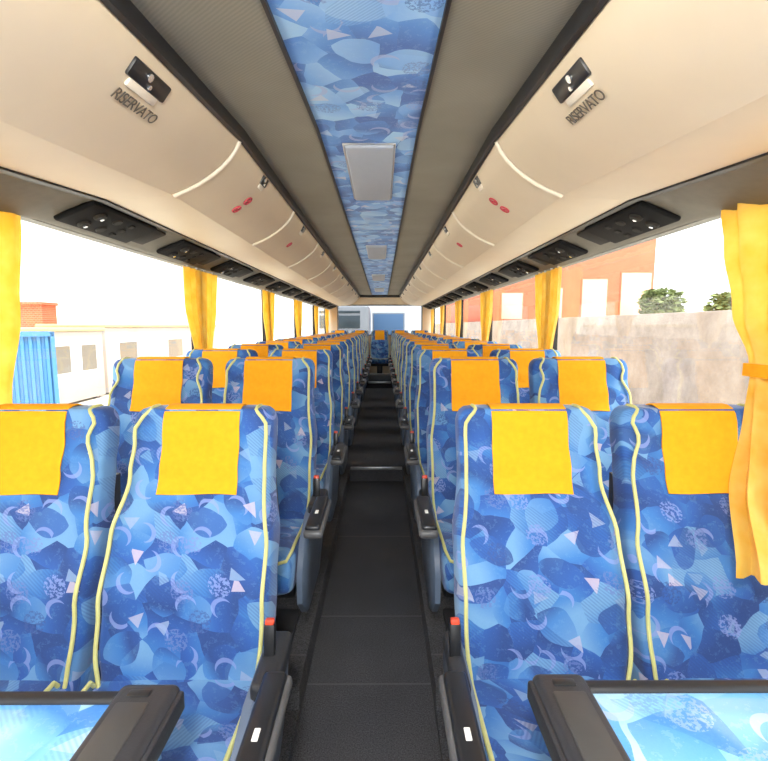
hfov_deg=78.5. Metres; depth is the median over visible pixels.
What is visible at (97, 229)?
reading lamp
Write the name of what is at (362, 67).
ceiling
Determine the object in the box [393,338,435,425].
passenger seat
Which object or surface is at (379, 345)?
passenger seat
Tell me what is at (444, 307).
window
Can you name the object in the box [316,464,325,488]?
cushion
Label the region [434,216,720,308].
wall
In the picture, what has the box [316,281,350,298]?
bin
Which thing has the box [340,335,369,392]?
passenger seat
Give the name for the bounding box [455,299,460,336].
curtain
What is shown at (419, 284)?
bin
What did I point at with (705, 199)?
trim
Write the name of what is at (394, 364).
passenger seat
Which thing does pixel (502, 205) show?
bin
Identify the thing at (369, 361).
passenger seat
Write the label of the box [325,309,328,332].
curtain
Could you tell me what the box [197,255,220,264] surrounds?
speaker grille
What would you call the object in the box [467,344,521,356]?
passenger seat
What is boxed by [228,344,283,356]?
passenger seat
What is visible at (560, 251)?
console
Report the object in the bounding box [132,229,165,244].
speaker grille
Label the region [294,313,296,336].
window
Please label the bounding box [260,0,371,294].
trim
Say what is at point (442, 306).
curtain
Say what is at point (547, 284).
curtain
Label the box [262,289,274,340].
curtain
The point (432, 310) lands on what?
curtain
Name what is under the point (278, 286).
console
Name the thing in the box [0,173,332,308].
trim
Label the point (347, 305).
window
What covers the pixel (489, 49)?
ceiling
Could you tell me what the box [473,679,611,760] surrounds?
cushion
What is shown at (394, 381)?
passenger seat
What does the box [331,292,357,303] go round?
bin
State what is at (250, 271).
speaker grille
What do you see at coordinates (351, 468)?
trim
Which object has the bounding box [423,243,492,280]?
bin
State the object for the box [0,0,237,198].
bin
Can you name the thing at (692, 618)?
passenger seat
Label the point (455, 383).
passenger seat
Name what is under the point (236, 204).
bin
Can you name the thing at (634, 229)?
reading lamp
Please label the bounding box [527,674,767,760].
folding table
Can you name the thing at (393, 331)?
passenger seat
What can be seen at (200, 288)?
curtain
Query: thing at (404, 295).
bin
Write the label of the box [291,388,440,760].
floor
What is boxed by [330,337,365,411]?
passenger seat
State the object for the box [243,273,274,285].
console
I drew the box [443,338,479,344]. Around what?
passenger seat
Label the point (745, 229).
curtain
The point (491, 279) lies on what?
console
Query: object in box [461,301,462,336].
window
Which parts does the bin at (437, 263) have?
door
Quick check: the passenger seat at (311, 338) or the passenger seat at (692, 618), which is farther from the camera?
the passenger seat at (311, 338)
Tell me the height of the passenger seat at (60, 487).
1.092 m
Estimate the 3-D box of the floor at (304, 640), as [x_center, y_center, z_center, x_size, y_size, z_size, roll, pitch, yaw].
[-0.070,0.710,4.814,2.440,0.300,12.600,0,7,0]
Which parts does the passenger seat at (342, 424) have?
backrest, panel, armrest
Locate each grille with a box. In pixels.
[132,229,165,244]
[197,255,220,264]
[236,270,252,277]
[319,311,359,312]
[498,270,514,277]
[528,255,549,264]
[577,230,609,244]
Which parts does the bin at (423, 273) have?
door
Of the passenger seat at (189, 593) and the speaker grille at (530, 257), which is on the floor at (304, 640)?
the passenger seat at (189, 593)
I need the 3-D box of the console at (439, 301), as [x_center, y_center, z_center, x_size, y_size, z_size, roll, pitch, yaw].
[0.978,-1.369,8.201,0.156,0.080,0.600,0,7,0]
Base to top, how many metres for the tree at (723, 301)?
3.335 m
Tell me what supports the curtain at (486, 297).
hanging from the wall at (699, 222)
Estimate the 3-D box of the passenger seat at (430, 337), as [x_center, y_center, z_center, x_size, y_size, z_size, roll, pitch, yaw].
[0.853,-0.069,6.532,0.466,1.092,0.736,0,7,0]
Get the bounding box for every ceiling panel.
[342,143,395,199]
[366,245,386,258]
[372,274,384,280]
[374,288,383,291]
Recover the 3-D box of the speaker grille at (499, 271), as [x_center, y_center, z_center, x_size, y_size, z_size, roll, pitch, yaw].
[0.996,-0.864,3.787,0.126,0.059,0.125,0,7,0]
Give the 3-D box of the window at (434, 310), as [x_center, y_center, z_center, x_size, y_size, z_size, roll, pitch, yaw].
[1.144,-1.070,9.837,0.028,0.960,1.760,0,7,0]
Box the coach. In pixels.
[311,306,370,334]
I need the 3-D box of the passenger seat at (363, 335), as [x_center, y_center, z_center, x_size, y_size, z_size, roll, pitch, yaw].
[-0.484,-0.245,8.053,0.535,1.092,0.794,0,7,0]
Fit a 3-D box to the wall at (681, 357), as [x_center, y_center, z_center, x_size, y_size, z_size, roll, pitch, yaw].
[5.976,-2.211,28.964,0.300,2.820,62.000,0,7,0]
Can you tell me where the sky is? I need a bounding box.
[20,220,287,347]
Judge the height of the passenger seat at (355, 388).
1.092 m
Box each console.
[54,200,165,244]
[156,239,220,264]
[210,260,252,277]
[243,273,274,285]
[266,281,289,291]
[282,288,301,295]
[294,292,310,299]
[304,296,317,301]
[311,299,323,303]
[430,301,440,305]
[435,299,446,304]
[440,296,453,301]
[446,292,461,299]
[455,288,473,295]
[465,281,487,291]
[479,273,508,285]
[498,260,538,277]
[528,240,587,264]
[577,200,680,244]
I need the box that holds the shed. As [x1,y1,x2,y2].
[20,302,57,326]
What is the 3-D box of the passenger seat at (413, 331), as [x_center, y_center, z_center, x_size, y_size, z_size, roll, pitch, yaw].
[0.806,-0.594,10.352,0.424,1.016,0.736,0,7,0]
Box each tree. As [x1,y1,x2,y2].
[636,287,687,313]
[701,291,731,310]
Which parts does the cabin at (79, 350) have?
pane, pane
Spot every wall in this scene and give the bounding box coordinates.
[21,217,324,308]
[329,297,430,372]
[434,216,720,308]
[435,310,749,404]
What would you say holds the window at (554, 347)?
in the wall at (699, 222)
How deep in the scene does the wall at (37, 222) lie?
2.26 m
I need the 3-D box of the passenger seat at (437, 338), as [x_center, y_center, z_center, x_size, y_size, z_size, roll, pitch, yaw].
[0.857,0.021,5.757,0.466,1.092,0.736,0,7,0]
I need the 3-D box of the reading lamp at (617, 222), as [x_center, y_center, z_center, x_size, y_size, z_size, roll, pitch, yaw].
[0.968,-0.645,1.923,0.042,0.024,0.044,0,7,0]
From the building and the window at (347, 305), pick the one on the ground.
the building
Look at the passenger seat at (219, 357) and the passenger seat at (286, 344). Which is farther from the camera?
the passenger seat at (286, 344)
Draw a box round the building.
[446,239,656,322]
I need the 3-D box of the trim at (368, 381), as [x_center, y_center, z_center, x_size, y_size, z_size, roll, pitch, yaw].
[-0.089,0.039,9.357,0.450,0.037,0.040,0,7,0]
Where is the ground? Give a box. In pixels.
[68,336,293,405]
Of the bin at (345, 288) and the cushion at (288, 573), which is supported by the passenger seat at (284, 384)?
the cushion at (288, 573)
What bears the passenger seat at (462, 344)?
on the floor at (304, 640)
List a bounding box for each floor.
[276,377,454,760]
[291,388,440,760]
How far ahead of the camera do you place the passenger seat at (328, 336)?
7.50 m
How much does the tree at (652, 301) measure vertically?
3.799 m
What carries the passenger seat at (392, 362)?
on the floor at (304, 640)
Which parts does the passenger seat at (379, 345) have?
backrest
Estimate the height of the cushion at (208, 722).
0.139 m
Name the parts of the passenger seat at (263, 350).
backrest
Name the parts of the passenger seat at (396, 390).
panel, backrest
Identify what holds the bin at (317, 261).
attached to the ceiling at (232, 46)
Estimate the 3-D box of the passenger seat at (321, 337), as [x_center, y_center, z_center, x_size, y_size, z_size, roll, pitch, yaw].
[-1.009,-0.068,6.524,0.466,1.092,0.736,0,7,0]
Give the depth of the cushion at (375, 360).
10.00 m
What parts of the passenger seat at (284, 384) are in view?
backrest, panel, armrest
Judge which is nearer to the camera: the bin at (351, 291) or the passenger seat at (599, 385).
the passenger seat at (599, 385)
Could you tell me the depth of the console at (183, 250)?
2.67 m
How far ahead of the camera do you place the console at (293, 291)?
5.69 m
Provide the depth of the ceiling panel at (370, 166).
2.08 m
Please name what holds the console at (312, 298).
attached to the wall at (37, 222)
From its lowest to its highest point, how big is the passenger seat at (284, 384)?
1.092 m
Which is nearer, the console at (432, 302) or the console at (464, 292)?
the console at (464, 292)
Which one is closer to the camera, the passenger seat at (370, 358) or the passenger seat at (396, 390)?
the passenger seat at (396, 390)
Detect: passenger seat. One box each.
[0,404,120,690]
[81,403,292,760]
[107,357,212,499]
[186,348,257,402]
[223,357,331,641]
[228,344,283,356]
[256,341,300,347]
[268,348,346,520]
[275,338,311,344]
[291,337,320,340]
[293,344,354,473]
[300,336,327,338]
[308,335,333,337]
[309,341,360,469]
[320,338,363,425]
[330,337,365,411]
[331,330,348,333]
[335,336,367,401]
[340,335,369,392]
[344,334,370,385]
[348,333,371,380]
[349,333,372,376]
[351,330,368,356]
[370,330,388,372]
[388,333,409,375]
[388,333,410,380]
[389,334,414,386]
[390,330,407,353]
[390,335,418,392]
[391,336,422,400]
[392,337,428,411]
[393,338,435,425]
[395,341,445,445]
[399,344,458,473]
[404,348,480,519]
[411,330,427,333]
[413,357,519,630]
[424,335,448,337]
[429,336,456,338]
[435,337,464,340]
[438,403,635,760]
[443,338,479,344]
[453,341,497,348]
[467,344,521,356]
[489,348,560,402]
[528,357,631,498]
[608,403,767,679]
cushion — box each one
[0,650,100,690]
[93,680,251,760]
[277,519,302,594]
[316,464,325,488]
[371,358,388,363]
[437,519,453,593]
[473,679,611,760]
[626,648,767,679]
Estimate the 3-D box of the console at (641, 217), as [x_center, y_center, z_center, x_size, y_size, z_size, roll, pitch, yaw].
[1.004,-0.650,2.003,0.156,0.080,0.600,0,7,0]
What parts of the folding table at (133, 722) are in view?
frame, inset panel, hinge arm, rail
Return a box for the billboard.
[372,313,404,333]
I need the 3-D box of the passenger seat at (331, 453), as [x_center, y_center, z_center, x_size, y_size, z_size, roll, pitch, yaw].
[-0.461,0.383,2.630,0.535,1.092,0.794,0,7,0]
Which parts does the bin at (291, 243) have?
door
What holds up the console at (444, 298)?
attached to the wall at (699, 222)
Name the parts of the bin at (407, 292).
door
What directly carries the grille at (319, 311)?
attached to the coach
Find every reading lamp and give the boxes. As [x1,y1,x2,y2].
[95,227,106,231]
[112,220,122,225]
[615,220,625,225]
[632,227,642,232]
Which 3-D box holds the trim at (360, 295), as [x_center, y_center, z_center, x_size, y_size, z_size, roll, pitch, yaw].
[-0.096,-1.931,10.749,0.920,0.060,0.080,0,7,0]
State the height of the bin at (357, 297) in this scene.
0.251 m
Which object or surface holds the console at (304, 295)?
attached to the wall at (37, 222)
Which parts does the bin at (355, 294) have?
door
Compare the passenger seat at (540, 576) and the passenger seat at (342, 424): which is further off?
the passenger seat at (342, 424)
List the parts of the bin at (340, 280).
door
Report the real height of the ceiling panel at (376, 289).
0.018 m
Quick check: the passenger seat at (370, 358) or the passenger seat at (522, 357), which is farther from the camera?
the passenger seat at (370, 358)
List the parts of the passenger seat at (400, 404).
armrest, panel, backrest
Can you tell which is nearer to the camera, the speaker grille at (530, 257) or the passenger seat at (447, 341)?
the speaker grille at (530, 257)
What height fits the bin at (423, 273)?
0.251 m
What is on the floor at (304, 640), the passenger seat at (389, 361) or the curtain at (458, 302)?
the passenger seat at (389, 361)
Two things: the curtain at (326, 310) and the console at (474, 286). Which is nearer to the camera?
the console at (474, 286)
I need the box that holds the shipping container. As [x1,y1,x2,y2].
[12,331,59,403]
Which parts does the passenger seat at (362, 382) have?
backrest, panel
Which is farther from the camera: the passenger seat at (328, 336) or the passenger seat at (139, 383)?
the passenger seat at (328, 336)
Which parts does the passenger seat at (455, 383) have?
armrest, panel, backrest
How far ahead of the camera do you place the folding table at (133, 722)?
0.73 m
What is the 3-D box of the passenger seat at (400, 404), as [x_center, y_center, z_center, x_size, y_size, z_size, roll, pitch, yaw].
[0.352,0.203,4.183,0.515,1.092,0.794,0,7,0]
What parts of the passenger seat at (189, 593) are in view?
backrest, panel, armrest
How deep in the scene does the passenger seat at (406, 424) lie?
3.54 m
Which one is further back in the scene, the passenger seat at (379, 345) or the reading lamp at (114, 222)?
the passenger seat at (379, 345)
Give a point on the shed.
(32, 313)
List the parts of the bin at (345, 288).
door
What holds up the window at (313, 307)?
in the wall at (37, 222)
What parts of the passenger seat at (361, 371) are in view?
backrest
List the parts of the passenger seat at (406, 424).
armrest, panel, backrest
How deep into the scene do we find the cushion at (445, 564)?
1.59 m
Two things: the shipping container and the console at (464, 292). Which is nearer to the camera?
the console at (464, 292)
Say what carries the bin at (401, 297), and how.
attached to the ceiling at (489, 49)
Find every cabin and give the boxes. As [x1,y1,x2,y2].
[20,327,105,403]
[35,324,217,393]
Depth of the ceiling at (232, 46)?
1.35 m
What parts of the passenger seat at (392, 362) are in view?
backrest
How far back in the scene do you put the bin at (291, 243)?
3.14 m
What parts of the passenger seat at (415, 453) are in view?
armrest, panel, backrest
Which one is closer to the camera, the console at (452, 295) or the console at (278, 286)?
the console at (278, 286)
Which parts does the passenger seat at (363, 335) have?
backrest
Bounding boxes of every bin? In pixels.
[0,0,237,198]
[106,140,292,246]
[211,211,317,268]
[259,243,330,280]
[285,261,340,288]
[302,273,346,294]
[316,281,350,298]
[324,286,354,301]
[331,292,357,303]
[335,295,358,305]
[400,295,423,305]
[402,291,427,303]
[404,286,433,301]
[407,281,441,298]
[410,273,453,294]
[415,261,468,288]
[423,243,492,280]
[434,211,535,268]
[454,140,627,246]
[498,0,767,199]
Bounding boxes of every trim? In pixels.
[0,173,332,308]
[100,0,359,296]
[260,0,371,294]
[350,467,401,469]
[360,295,398,296]
[368,381,390,382]
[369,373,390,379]
[388,0,451,291]
[399,0,608,296]
[429,159,767,308]
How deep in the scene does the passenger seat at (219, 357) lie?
2.83 m
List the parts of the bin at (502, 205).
door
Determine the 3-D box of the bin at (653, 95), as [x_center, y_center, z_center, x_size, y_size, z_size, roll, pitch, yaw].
[0.661,-0.517,0.386,0.509,0.478,2.679,0,7,0]
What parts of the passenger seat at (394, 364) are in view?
backrest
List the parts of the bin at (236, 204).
door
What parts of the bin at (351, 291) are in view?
door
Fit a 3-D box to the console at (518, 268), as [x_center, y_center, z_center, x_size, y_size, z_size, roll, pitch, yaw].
[0.997,-0.829,3.552,0.156,0.080,0.600,0,7,0]
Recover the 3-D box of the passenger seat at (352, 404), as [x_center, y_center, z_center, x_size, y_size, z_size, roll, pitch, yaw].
[-0.467,0.204,4.179,0.535,1.092,0.794,0,7,0]
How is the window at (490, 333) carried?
in the wall at (699, 222)
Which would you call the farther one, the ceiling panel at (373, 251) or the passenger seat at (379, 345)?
the passenger seat at (379, 345)
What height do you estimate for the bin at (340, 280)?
0.251 m
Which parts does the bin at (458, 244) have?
door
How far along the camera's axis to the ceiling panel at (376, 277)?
6.71 m
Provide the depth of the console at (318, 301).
8.00 m
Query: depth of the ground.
15.98 m
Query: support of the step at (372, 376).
on the floor at (304, 640)
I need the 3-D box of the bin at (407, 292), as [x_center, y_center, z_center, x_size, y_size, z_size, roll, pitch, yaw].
[0.622,-1.571,8.483,0.517,0.251,1.049,0,7,0]
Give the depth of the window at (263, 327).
5.11 m
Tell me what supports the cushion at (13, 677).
on the passenger seat at (60, 487)
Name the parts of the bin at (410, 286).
door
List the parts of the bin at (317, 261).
door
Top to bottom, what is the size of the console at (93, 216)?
0.080 m
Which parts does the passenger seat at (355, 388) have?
backrest, panel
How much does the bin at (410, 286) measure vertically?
0.251 m
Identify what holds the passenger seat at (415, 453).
on the floor at (304, 640)
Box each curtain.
[0,211,21,404]
[183,265,216,349]
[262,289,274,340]
[294,299,301,336]
[314,306,317,333]
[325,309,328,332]
[431,309,433,332]
[440,305,443,333]
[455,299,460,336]
[480,289,492,340]
[535,266,561,348]
[721,203,767,584]
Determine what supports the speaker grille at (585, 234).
attached to the console at (641, 217)
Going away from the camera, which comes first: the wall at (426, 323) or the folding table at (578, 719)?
the folding table at (578, 719)
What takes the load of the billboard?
on the ground
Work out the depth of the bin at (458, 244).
3.14 m
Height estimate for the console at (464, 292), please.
0.080 m
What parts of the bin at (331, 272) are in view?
door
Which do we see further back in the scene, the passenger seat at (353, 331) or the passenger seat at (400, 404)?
the passenger seat at (353, 331)
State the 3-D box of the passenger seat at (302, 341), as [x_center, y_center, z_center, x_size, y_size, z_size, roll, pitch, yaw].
[-1.002,0.112,4.975,0.466,1.092,0.736,0,7,0]
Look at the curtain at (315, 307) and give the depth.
8.78 m
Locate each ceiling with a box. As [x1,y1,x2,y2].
[130,0,370,294]
[267,0,445,294]
[388,0,581,294]
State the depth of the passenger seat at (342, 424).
3.53 m
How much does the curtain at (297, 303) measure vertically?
0.909 m
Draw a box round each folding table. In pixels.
[0,685,184,760]
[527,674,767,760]
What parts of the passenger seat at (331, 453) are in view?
backrest, panel, armrest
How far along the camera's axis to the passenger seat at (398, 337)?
6.63 m
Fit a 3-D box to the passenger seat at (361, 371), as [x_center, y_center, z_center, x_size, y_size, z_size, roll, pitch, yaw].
[-0.477,-0.066,6.503,0.535,1.092,0.794,0,7,0]
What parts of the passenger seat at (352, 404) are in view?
backrest, panel, armrest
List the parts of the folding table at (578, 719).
rail, hinge arm, inset panel, frame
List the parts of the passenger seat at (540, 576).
armrest, panel, backrest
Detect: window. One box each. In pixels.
[261,292,265,340]
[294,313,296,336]
[313,307,314,334]
[337,305,422,335]
[433,310,434,333]
[444,307,445,334]
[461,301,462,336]
[489,311,492,340]
[552,314,558,349]
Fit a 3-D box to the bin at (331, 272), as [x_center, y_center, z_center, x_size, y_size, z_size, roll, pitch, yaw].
[-0.782,-1.208,5.348,0.517,0.251,1.049,0,7,0]
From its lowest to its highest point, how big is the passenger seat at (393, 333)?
1.092 m
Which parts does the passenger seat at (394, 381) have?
backrest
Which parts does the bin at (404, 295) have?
door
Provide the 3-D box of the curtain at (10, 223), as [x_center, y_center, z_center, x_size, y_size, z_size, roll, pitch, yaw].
[-1.235,-0.082,1.324,0.033,0.909,0.660,0,7,1]
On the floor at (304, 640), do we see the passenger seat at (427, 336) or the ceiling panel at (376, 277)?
the passenger seat at (427, 336)
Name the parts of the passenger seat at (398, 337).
backrest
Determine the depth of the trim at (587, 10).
1.25 m
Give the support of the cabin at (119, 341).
on the ground
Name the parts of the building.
pane, pane, pane, pane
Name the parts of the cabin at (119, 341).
pane, pane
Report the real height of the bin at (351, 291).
0.251 m
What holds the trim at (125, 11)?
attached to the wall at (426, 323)
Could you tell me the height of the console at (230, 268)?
0.080 m
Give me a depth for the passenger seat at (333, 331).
10.54 m
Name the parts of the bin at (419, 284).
door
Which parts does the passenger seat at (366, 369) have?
backrest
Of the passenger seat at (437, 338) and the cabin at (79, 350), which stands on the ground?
the cabin at (79, 350)
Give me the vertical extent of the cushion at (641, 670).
0.139 m

